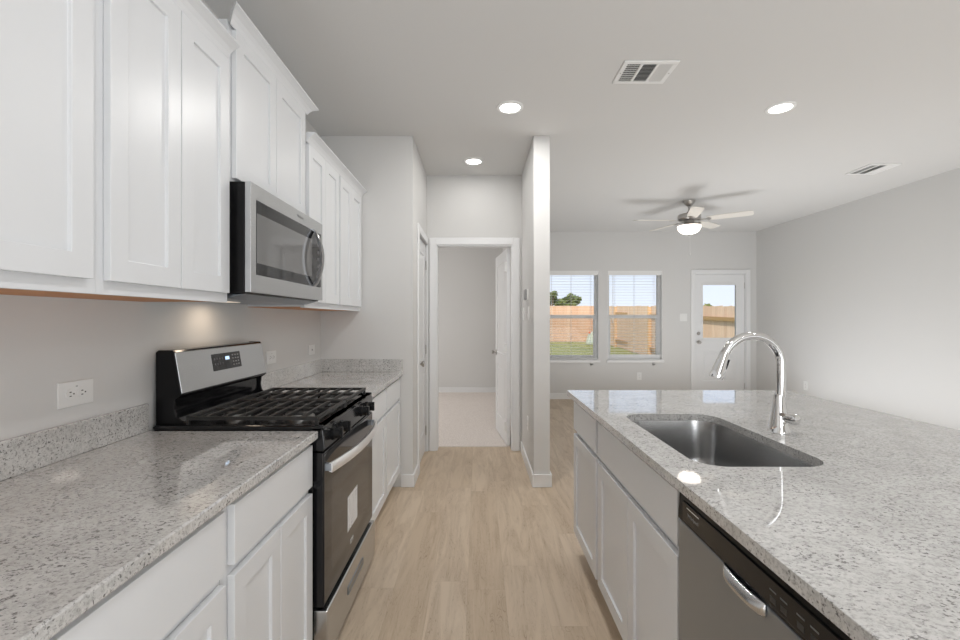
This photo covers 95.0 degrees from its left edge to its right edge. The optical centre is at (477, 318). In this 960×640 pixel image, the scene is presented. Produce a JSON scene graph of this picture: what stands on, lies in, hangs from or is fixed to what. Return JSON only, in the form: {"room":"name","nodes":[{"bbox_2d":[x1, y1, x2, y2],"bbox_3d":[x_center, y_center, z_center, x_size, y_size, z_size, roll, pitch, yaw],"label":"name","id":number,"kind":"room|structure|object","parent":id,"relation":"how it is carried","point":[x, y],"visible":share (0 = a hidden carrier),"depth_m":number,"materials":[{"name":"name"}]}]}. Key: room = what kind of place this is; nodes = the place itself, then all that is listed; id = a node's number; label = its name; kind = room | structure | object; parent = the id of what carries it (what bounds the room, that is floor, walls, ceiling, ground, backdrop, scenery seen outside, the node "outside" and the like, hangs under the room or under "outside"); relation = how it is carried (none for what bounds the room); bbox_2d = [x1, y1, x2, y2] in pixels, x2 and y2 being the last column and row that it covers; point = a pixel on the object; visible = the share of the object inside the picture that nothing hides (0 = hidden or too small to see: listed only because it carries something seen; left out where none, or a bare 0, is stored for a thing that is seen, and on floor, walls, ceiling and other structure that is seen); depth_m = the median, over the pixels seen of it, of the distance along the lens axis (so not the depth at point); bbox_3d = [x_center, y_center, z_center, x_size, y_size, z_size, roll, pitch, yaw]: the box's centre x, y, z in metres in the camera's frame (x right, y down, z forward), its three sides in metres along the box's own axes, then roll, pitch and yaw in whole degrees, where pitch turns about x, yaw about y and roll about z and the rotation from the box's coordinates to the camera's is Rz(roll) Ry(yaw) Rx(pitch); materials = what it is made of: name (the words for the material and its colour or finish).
{"room":"kitchen","nodes":[
{"label":"kitchen","id":0,"kind":"room"},
{"bbox_2d":[0,0,320,440],"bbox_3d":[-1.290,-0.059,-0.470,0.120,2.743,8.060,0,0,0],"label":"wall","id":1,"kind":"structure","parent":0,"point":[45,342],"depth_m":1.45,"materials":[{"name":"white paint"}]},
{"bbox_2d":[0,0,95,293],"bbox_3d":[-1.046,-0.528,0.602,0.362,0.935,0.924,0,0,0],"label":"upper cabinet","id":2,"kind":"object","parent":1,"relation":"attached to","point":[48,47],"visible":1,"depth_m":0.94,"materials":[{"name":"white paint"}]},
{"bbox_2d":[0,404,148,480],"bbox_3d":[-1.220,0.362,0.861,0.019,0.100,1.521,0,0,0],"label":"backsplash","id":3,"kind":"structure","parent":1,"relation":"attached to","point":[21,454],"depth_m":1.30,"materials":[{"name":"stone"}]},
{"bbox_2d":[57,378,92,408],"bbox_3d":[-1.226,0.226,1.342,0.008,0.076,0.118,0,0,0],"label":"wall outlet","id":4,"kind":"object","parent":1,"relation":"attached to","point":[78,392],"visible":1,"depth_m":1.33,"materials":[{"name":"white plastic"}]},
{"bbox_2d":[66,389,75,399],"bbox_3d":[-1.223,0.226,1.323,0.003,0.033,0.033,0,0,0],"label":"receptacle","id":5,"kind":"object","parent":4,"relation":"attached to","point":[70,393],"depth_m":1.32,"materials":[{"name":"grey plastic"}]},
{"bbox_2d":[78,387,87,396],"bbox_3d":[-1.223,0.226,1.361,0.003,0.033,0.033,0,0,0],"label":"receptacle","id":6,"kind":"object","parent":4,"relation":"attached to","point":[82,391],"depth_m":1.36,"materials":[{"name":"grey plastic"}]},
{"bbox_2d":[0,0,239,301],"bbox_3d":[-1.046,-0.528,1.343,0.362,0.935,0.557,0,0,0],"label":"upper cabinet","id":7,"kind":"object","parent":1,"relation":"attached to","point":[163,66],"visible":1,"depth_m":1.27,"materials":[{"name":"white paint"}]},
{"bbox_2d":[218,1,318,213],"bbox_3d":[-1.046,-0.827,1.982,0.362,0.622,0.815,0,0,0],"label":"upper cabinet","id":8,"kind":"object","parent":1,"relation":"attached to","point":[269,107],"visible":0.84,"depth_m":1.87,"materials":[{"name":"white paint"}]},
{"bbox_2d":[218,181,324,304],"bbox_3d":[-1.007,-0.292,2.007,0.442,0.436,0.754,0,0,0],"label":"microwave","id":9,"kind":"object","parent":8,"relation":"attached to","point":[277,257],"visible":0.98,"depth_m":1.80,"materials":[{"name":"silver metal"}]},
{"bbox_2d":[266,350,275,364],"bbox_3d":[-1.226,0.227,2.612,0.008,0.076,0.118,0,0,0],"label":"wall outlet","id":10,"kind":"object","parent":1,"relation":"attached to","point":[270,355],"visible":1,"depth_m":2.60,"materials":[{"name":"white plastic"}]},
{"bbox_2d":[261,359,321,389],"bbox_3d":[-1.220,0.362,2.902,0.019,0.100,1.032,0,0,0],"label":"backsplash","id":11,"kind":"structure","parent":1,"relation":"attached to","point":[277,378],"depth_m":2.84,"materials":[{"name":"stone"}]},
{"bbox_2d":[247,132,345,309],"bbox_3d":[-1.046,-0.528,2.613,0.362,0.935,0.542,0,0,0],"label":"upper cabinet","id":12,"kind":"object","parent":1,"relation":"attached to","point":[323,168],"visible":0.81,"depth_m":2.61,"materials":[{"name":"white paint"}]},
{"bbox_2d":[308,344,314,354],"bbox_3d":[-1.225,0.227,3.245,0.010,0.072,0.115,0,0,0],"label":"wall jack","id":13,"kind":"object","parent":1,"relation":"attached to","point":[311,348],"visible":1,"depth_m":3.23,"materials":[{"name":"white plastic"}]},
{"bbox_2d":[293,168,366,310],"bbox_3d":[-1.046,-0.528,3.160,0.362,0.935,0.548,0,0,0],"label":"upper cabinet","id":14,"kind":"object","parent":1,"relation":"attached to","point":[351,192],"visible":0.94,"depth_m":3.10,"materials":[{"name":"white paint"}]},
{"bbox_2d":[321,136,396,486],"bbox_3d":[-0.930,-0.059,3.500,0.600,2.743,0.120,0,0,0],"label":"wall","id":15,"kind":"structure","parent":0,"point":[370,332],"depth_m":3.44,"materials":[{"name":"white paint"}]},
{"bbox_2d":[322,359,402,371],"bbox_3d":[-0.908,0.362,3.429,0.641,0.100,0.019,0,0,0],"label":"backsplash","id":16,"kind":"structure","parent":15,"relation":"attached to","point":[328,365],"depth_m":3.42,"materials":[{"name":"stone"}]},
{"bbox_2d":[401,474,413,486],"bbox_3d":[-0.548,1.262,3.433,0.104,0.100,0.014,0,0,0],"label":"baseboard","id":17,"kind":"structure","parent":15,"relation":"attached to","point":[407,480],"depth_m":3.43,"materials":[{"name":"white paint"}]},
{"bbox_2d":[397,136,426,486],"bbox_3d":[-0.570,-0.059,3.913,0.120,2.743,0.945,0,0,0],"label":"wall","id":18,"kind":"structure","parent":0,"point":[411,174],"depth_m":3.44,"materials":[{"name":"white paint"}]},
{"bbox_2d":[413,464,418,485],"bbox_3d":[-0.503,1.262,3.562,0.014,0.100,0.245,0,0,0],"label":"baseboard","id":19,"kind":"structure","parent":18,"relation":"attached to","point":[416,471],"depth_m":3.55,"materials":[{"name":"white paint"}]},
{"bbox_2d":[417,223,427,473],"bbox_3d":[-0.502,0.253,4.030,0.016,2.118,0.684,0,0,0],"label":"trim","id":20,"kind":"structure","parent":18,"relation":"attached to","point":[420,232],"depth_m":3.71,"materials":[{"name":"white paint"}]},
{"bbox_2d":[420,239,426,461],"bbox_3d":[-0.510,0.285,4.059,0.093,2.030,0.605,0,0,0],"label":"door","id":21,"kind":"structure","parent":18,"relation":"in","point":[423,264],"depth_m":4.16,"materials":[{"name":"white paint"}]},
{"bbox_2d":[439,248,501,386],"bbox_3d":[-1.079,-0.059,7.900,3.282,2.743,0.120,0,0,0],"label":"wall","id":22,"kind":"structure","parent":0,"point":[467,276],"depth_m":7.84,"materials":[{"name":"white paint"}]},
{"bbox_2d":[427,175,521,450],"bbox_3d":[-1.142,-0.059,4.445,3.156,2.743,0.120,0,0,0],"label":"wall","id":23,"kind":"structure","parent":0,"point":[458,206],"depth_m":4.38,"materials":[{"name":"white paint"}]},
{"bbox_2d":[429,238,519,450],"bbox_3d":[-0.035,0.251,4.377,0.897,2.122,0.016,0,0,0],"label":"trim","id":24,"kind":"structure","parent":23,"relation":"attached to","point":[433,242],"depth_m":4.37,"materials":[{"name":"white paint"}]},
{"bbox_2d":[491,248,509,445],"bbox_3d":[0.270,0.287,4.867,0.151,2.022,0.748,0,0,-7],"label":"door","id":25,"kind":"structure","parent":23,"relation":"in","point":[502,351],"depth_m":4.72,"materials":[{"name":"white paint"}]},
{"bbox_2d":[337,392,622,639],"bbox_3d":[0.979,1.369,1.670,7.397,0.126,12.580,0,0,0],"label":"floor","id":26,"kind":"structure","parent":0,"point":[472,550],"depth_m":2.49,"materials":[{"name":"brown wood"}]},
{"bbox_2d":[49,512,224,639],"bbox_3d":[-0.915,0.877,0.602,0.620,0.870,0.923,0,0,0],"label":"base cabinet","id":27,"kind":"object","parent":26,"relation":"on","point":[179,595],"visible":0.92,"depth_m":0.87,"materials":[{"name":"white paint"}]},
{"bbox_2d":[0,404,317,639],"bbox_3d":[-0.908,0.377,0.861,0.641,0.129,1.521,0,0,0],"label":"countertop","id":28,"kind":"structure","parent":27,"relation":"on","point":[86,505],"depth_m":1.02,"materials":[{"name":"stone"}]},
{"bbox_2d":[153,341,376,639],"bbox_3d":[-0.858,0.715,2.004,0.711,1.194,0.760,0,0,0],"label":"gas range","id":29,"kind":"object","parent":26,"relation":"on","point":[215,387],"visible":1,"depth_m":1.81,"materials":[{"name":"black metal"}]},
{"bbox_2d":[153,392,371,430],"bbox_3d":[-0.887,0.406,2.004,0.625,0.022,0.760,0,0,0],"label":"cooktop","id":30,"kind":"object","parent":29,"relation":"in","point":[329,422],"depth_m":1.73,"materials":[{"name":"black metal"}]},
{"bbox_2d":[219,445,311,639],"bbox_3d":[-0.915,0.877,1.342,0.620,0.870,0.552,0,0,0],"label":"base cabinet","id":31,"kind":"object","parent":26,"relation":"on","point":[267,579],"visible":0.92,"depth_m":1.30,"materials":[{"name":"white paint"}]},
{"bbox_2d":[370,389,385,521],"bbox_3d":[-0.915,0.877,2.647,0.620,0.870,0.515,0,0,0],"label":"base cabinet","id":32,"kind":"object","parent":26,"relation":"on","point":[379,438],"visible":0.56,"depth_m":2.72,"materials":[{"name":"white paint"}]},
{"bbox_2d":[383,378,399,497],"bbox_3d":[-0.915,0.877,3.171,0.620,0.870,0.527,0,0,0],"label":"base cabinet","id":33,"kind":"object","parent":26,"relation":"on","point":[392,413],"visible":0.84,"depth_m":3.15,"materials":[{"name":"white paint"}]},
{"bbox_2d":[261,359,402,397],"bbox_3d":[-0.908,0.377,2.912,0.641,0.129,1.052,0,0,0],"label":"countertop","id":34,"kind":"structure","parent":33,"relation":"on","point":[376,375],"depth_m":3.06,"materials":[{"name":"stone"}]},
{"bbox_2d":[574,402,600,579],"bbox_3d":[0.843,0.877,2.231,0.615,0.870,0.478,0,0,0],"label":"base cabinet","id":35,"kind":"object","parent":26,"relation":"on","point":[586,459],"visible":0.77,"depth_m":2.19,"materials":[{"name":"white paint"}]},
{"bbox_2d":[567,390,959,639],"bbox_3d":[1.151,0.426,1.125,1.273,0.029,2.850,0,0,0],"label":"countertop","id":36,"kind":"structure","parent":35,"relation":"on","point":[868,534],"depth_m":1.01,"materials":[{"name":"stone"}]},
{"bbox_2d":[633,420,814,466],"bbox_3d":[0.815,0.561,1.571,0.442,0.238,0.742,0,0,0],"label":"sink","id":37,"kind":"object","parent":36,"relation":"in","point":[710,443],"visible":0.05,"depth_m":1.86,"materials":[{"name":"silver metal"}]},
{"bbox_2d":[709,332,800,434],"bbox_3d":[0.992,0.229,1.590,0.295,0.366,0.102,0,0,0],"label":"kitchen faucet","id":38,"kind":"object","parent":36,"relation":"on","point":[779,420],"visible":1,"depth_m":1.59,"materials":[{"name":"silver metal"}]},
{"bbox_2d":[598,422,679,639],"bbox_3d":[0.843,0.877,1.583,0.615,0.870,0.814,0,0,0],"label":"base cabinet","id":39,"kind":"object","parent":26,"relation":"on","point":[638,519],"visible":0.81,"depth_m":1.50,"materials":[{"name":"white paint"}]},
{"bbox_2d":[678,492,851,639],"bbox_3d":[0.827,0.878,0.866,0.627,0.868,0.608,0,0,0],"label":"dishwasher","id":40,"kind":"object","parent":26,"relation":"on","point":[726,592],"visible":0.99,"depth_m":0.92,"materials":[{"name":"grey metal"}]},
{"bbox_2d":[502,136,549,473],"bbox_3d":[0.499,-0.059,5.640,0.126,2.743,4.400,0,0,0],"label":"wall","id":41,"kind":"structure","parent":0,"point":[536,172],"depth_m":3.44,"materials":[{"name":"white paint"}]},
{"bbox_2d":[439,387,510,419],"bbox_3d":[-1.080,1.262,6.570,3.040,0.100,2.540,0,0,0],"label":"baseboard","id":42,"kind":"structure","parent":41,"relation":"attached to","point":[441,389],"depth_m":7.83,"materials":[{"name":"white paint"}]},
{"bbox_2d":[524,289,527,300],"bbox_3d":[0.421,-0.213,3.860,0.030,0.100,0.120,0,0,0],"label":"thermostat","id":43,"kind":"object","parent":41,"relation":"attached to","point":[525,290],"visible":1,"depth_m":3.81,"materials":[{"name":"white plastic"}]},
{"bbox_2d":[520,441,551,486],"bbox_3d":[0.501,1.262,5.312,0.158,0.100,3.777,0,0,0],"label":"baseboard","id":44,"kind":"structure","parent":41,"relation":"attached to","point":[537,480],"depth_m":3.43,"materials":[{"name":"white paint"}]},
{"bbox_2d":[204,0,959,231],"bbox_3d":[1.129,-1.531,1.680,7.697,0.200,12.600,0,0,0],"label":"ceiling","id":45,"kind":"structure","parent":0,"point":[869,81],"depth_m":2.76,"materials":[{"name":"white paint"}]},
{"bbox_2d":[464,157,482,164],"bbox_3d":[-0.040,-1.426,3.985,0.180,0.010,0.180,0,0,0],"label":"recessed light","id":46,"kind":"object","parent":45,"relation":"in","point":[473,160],"visible":1,"depth_m":3.98,"materials":[{"name":"white plastic"}]},
{"bbox_2d":[497,100,522,113],"bbox_3d":[0.216,-1.426,2.970,0.180,0.010,0.180,0,0,0],"label":"recessed light","id":47,"kind":"object","parent":45,"relation":"in","point":[510,106],"visible":1,"depth_m":2.96,"materials":[{"name":"white plastic"}]},
{"bbox_2d":[612,60,679,83],"bbox_3d":[0.965,-1.426,2.549,0.310,0.010,0.231,0,0,0],"label":"ceiling vent","id":48,"kind":"object","parent":45,"relation":"in","point":[631,71],"visible":1,"depth_m":2.54,"materials":[{"name":"white metal"}]},
{"bbox_2d":[633,199,753,254],"bbox_3d":[2.506,-1.099,5.330,1.226,0.665,1.290,0,0,0],"label":"ceiling fan","id":49,"kind":"object","parent":45,"relation":"hanging from","point":[690,226],"visible":1,"depth_m":5.24,"materials":[{"name":"silver metal"}]},
{"bbox_2d":[765,101,796,113],"bbox_3d":[2.047,-1.426,2.977,0.180,0.010,0.180,0,0,0],"label":"recessed light","id":50,"kind":"object","parent":45,"relation":"in","point":[781,107],"visible":1,"depth_m":2.97,"materials":[{"name":"white plastic"}]},
{"bbox_2d":[845,164,900,174],"bbox_3d":[3.760,-1.426,4.195,0.284,0.010,0.290,0,0,0],"label":"ceiling vent","id":51,"kind":"object","parent":45,"relation":"in","point":[871,169],"visible":1,"depth_m":4.19,"materials":[{"name":"white metal"}]},
{"bbox_2d":[550,232,755,392],"bbox_3d":[2.559,-0.059,7.275,3.995,2.743,0.150,0,0,0],"label":"wall","id":52,"kind":"structure","parent":0,"point":[668,253],"depth_m":7.20,"materials":[{"name":"white paint"}]},
{"bbox_2d":[550,393,570,398],"bbox_3d":[2.567,1.262,7.193,3.981,0.100,0.014,0,0,0],"label":"baseboard","id":53,"kind":"structure","parent":52,"relation":"attached to","point":[552,395],"depth_m":7.19,"materials":[{"name":"white paint"}]},
{"bbox_2d":[550,271,599,362],"bbox_3d":[1.532,-0.038,7.258,0.933,1.504,0.173,0,0,0],"label":"window","id":54,"kind":"structure","parent":52,"relation":"in","point":[596,277],"depth_m":7.29,"materials":[{"name":"white plastic"}]},
{"bbox_2d":[550,271,597,358],"bbox_3d":[1.532,-0.068,7.237,0.873,1.436,0.068,0,0,0],"label":"window blind","id":55,"kind":"object","parent":54,"relation":"attached to","point":[551,272],"visible":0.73,"depth_m":7.22,"materials":[{"name":"white plastic"}]},
{"bbox_2d":[607,275,663,362],"bbox_3d":[2.571,-0.038,7.258,0.932,1.504,0.173,0,0,0],"label":"window","id":56,"kind":"structure","parent":52,"relation":"in","point":[658,318],"depth_m":7.29,"materials":[{"name":"white plastic"}]},
{"bbox_2d":[608,271,661,354],"bbox_3d":[2.571,-0.095,7.237,0.872,1.383,0.068,0,0,0],"label":"window blind","id":57,"kind":"object","parent":56,"relation":"attached to","point":[633,273],"visible":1,"depth_m":7.22,"materials":[{"name":"white plastic"}]},
{"bbox_2d":[637,372,641,379],"bbox_3d":[2.637,0.936,7.196,0.075,0.122,0.008,0,0,0],"label":"wall outlet","id":58,"kind":"object","parent":52,"relation":"attached to","point":[639,374],"visible":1,"depth_m":7.20,"materials":[{"name":"white plastic"}]},
{"bbox_2d":[680,314,686,320],"bbox_3d":[3.362,-0.026,7.195,0.118,0.125,0.010,0,0,0],"label":"light switch","id":59,"kind":"object","parent":52,"relation":"attached to","point":[683,317],"visible":1,"depth_m":7.20,"materials":[{"name":"white plastic"}]},
{"bbox_2d":[695,274,744,389],"bbox_3d":[3.971,0.283,7.228,0.832,2.033,0.102,0,0,0],"label":"door","id":60,"kind":"structure","parent":52,"relation":"in","point":[707,350],"depth_m":7.24,"materials":[{"name":"white paint"}]},
{"bbox_2d":[691,270,749,389],"bbox_3d":[3.966,0.252,7.192,0.967,2.121,0.016,0,0,0],"label":"trim","id":61,"kind":"structure","parent":52,"relation":"attached to","point":[693,272],"depth_m":7.18,"materials":[{"name":"white paint"}]},
{"bbox_2d":[744,274,745,389],"bbox_3d":[3.966,0.284,7.275,0.843,2.055,0.150,0,0,0],"label":"trim","id":62,"kind":"structure","parent":52,"relation":"attached to","point":[744,274],"depth_m":7.21,"materials":[{"name":"white paint"}]},
{"bbox_2d":[756,168,959,429],"bbox_3d":[4.617,-0.059,1.425,0.120,2.743,11.850,0,0,0],"label":"wall","id":63,"kind":"structure","parent":0,"point":[860,298],"depth_m":5.08,"materials":[{"name":"white paint"}]},
{"bbox_2d":[804,381,807,390],"bbox_3d":[4.553,0.927,6.115,0.008,0.125,0.075,0,0,0],"label":"wall outlet","id":64,"kind":"object","parent":63,"relation":"attached to","point":[805,382],"visible":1,"depth_m":6.10,"materials":[{"name":"white plastic"}]},
{"label":"outside","id":65,"kind":"structure","parent":0,"visible":0},
{"bbox_2d":[550,341,637,354],"bbox_3d":[10.000,1.522,48.680,100.000,0.799,82.640,0,0,0],"label":"lawn","id":66,"kind":"structure","parent":65,"point":[553,348],"depth_m":18.55,"materials":[{"name":"green plant"}]},
{"bbox_2d":[550,290,564,305],"bbox_3d":[5.616,-0.600,34.329,2.411,3.481,1.482,0,0,0],"label":"tree","id":67,"kind":"object","parent":66,"relation":"on","point":[553,296],"visible":0.39,"depth_m":34.03,"materials":[{"name":"green plant"}]},
{"bbox_2d":[561,293,581,305],"bbox_3d":[7.622,-0.507,35.865,1.875,3.296,1.759,0,0,0],"label":"tree","id":68,"kind":"object","parent":66,"relation":"on","point":[570,298],"visible":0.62,"depth_m":35.82,"materials":[{"name":"green plant"}]},
{"bbox_2d":[550,306,593,341],"bbox_3d":[0.678,0.235,22.480,11.356,1.828,0.060,0,0,0],"label":"wooden fence","id":69,"kind":"object","parent":66,"relation":"on","point":[553,309],"visible":0.14,"depth_m":22.45,"materials":[{"name":"brown wood"}]},
{"bbox_2d":[585,332,592,343],"bbox_3d":[5.522,0.896,21.300,0.548,0.614,0.491,0,0,0],"label":"utility pedestal","id":70,"kind":"object","parent":66,"relation":"on","point":[589,340],"visible":0.59,"depth_m":21.11,"materials":[{"name":"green plastic"}]},
{"bbox_2d":[609,306,734,353],"bbox_3d":[6.117,0.468,15.000,0.123,2.280,14.500,0,0,0],"label":"wooden fence","id":71,"kind":"object","parent":66,"relation":"on","point":[718,321],"visible":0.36,"depth_m":15.72,"materials":[{"name":"brown wood"}]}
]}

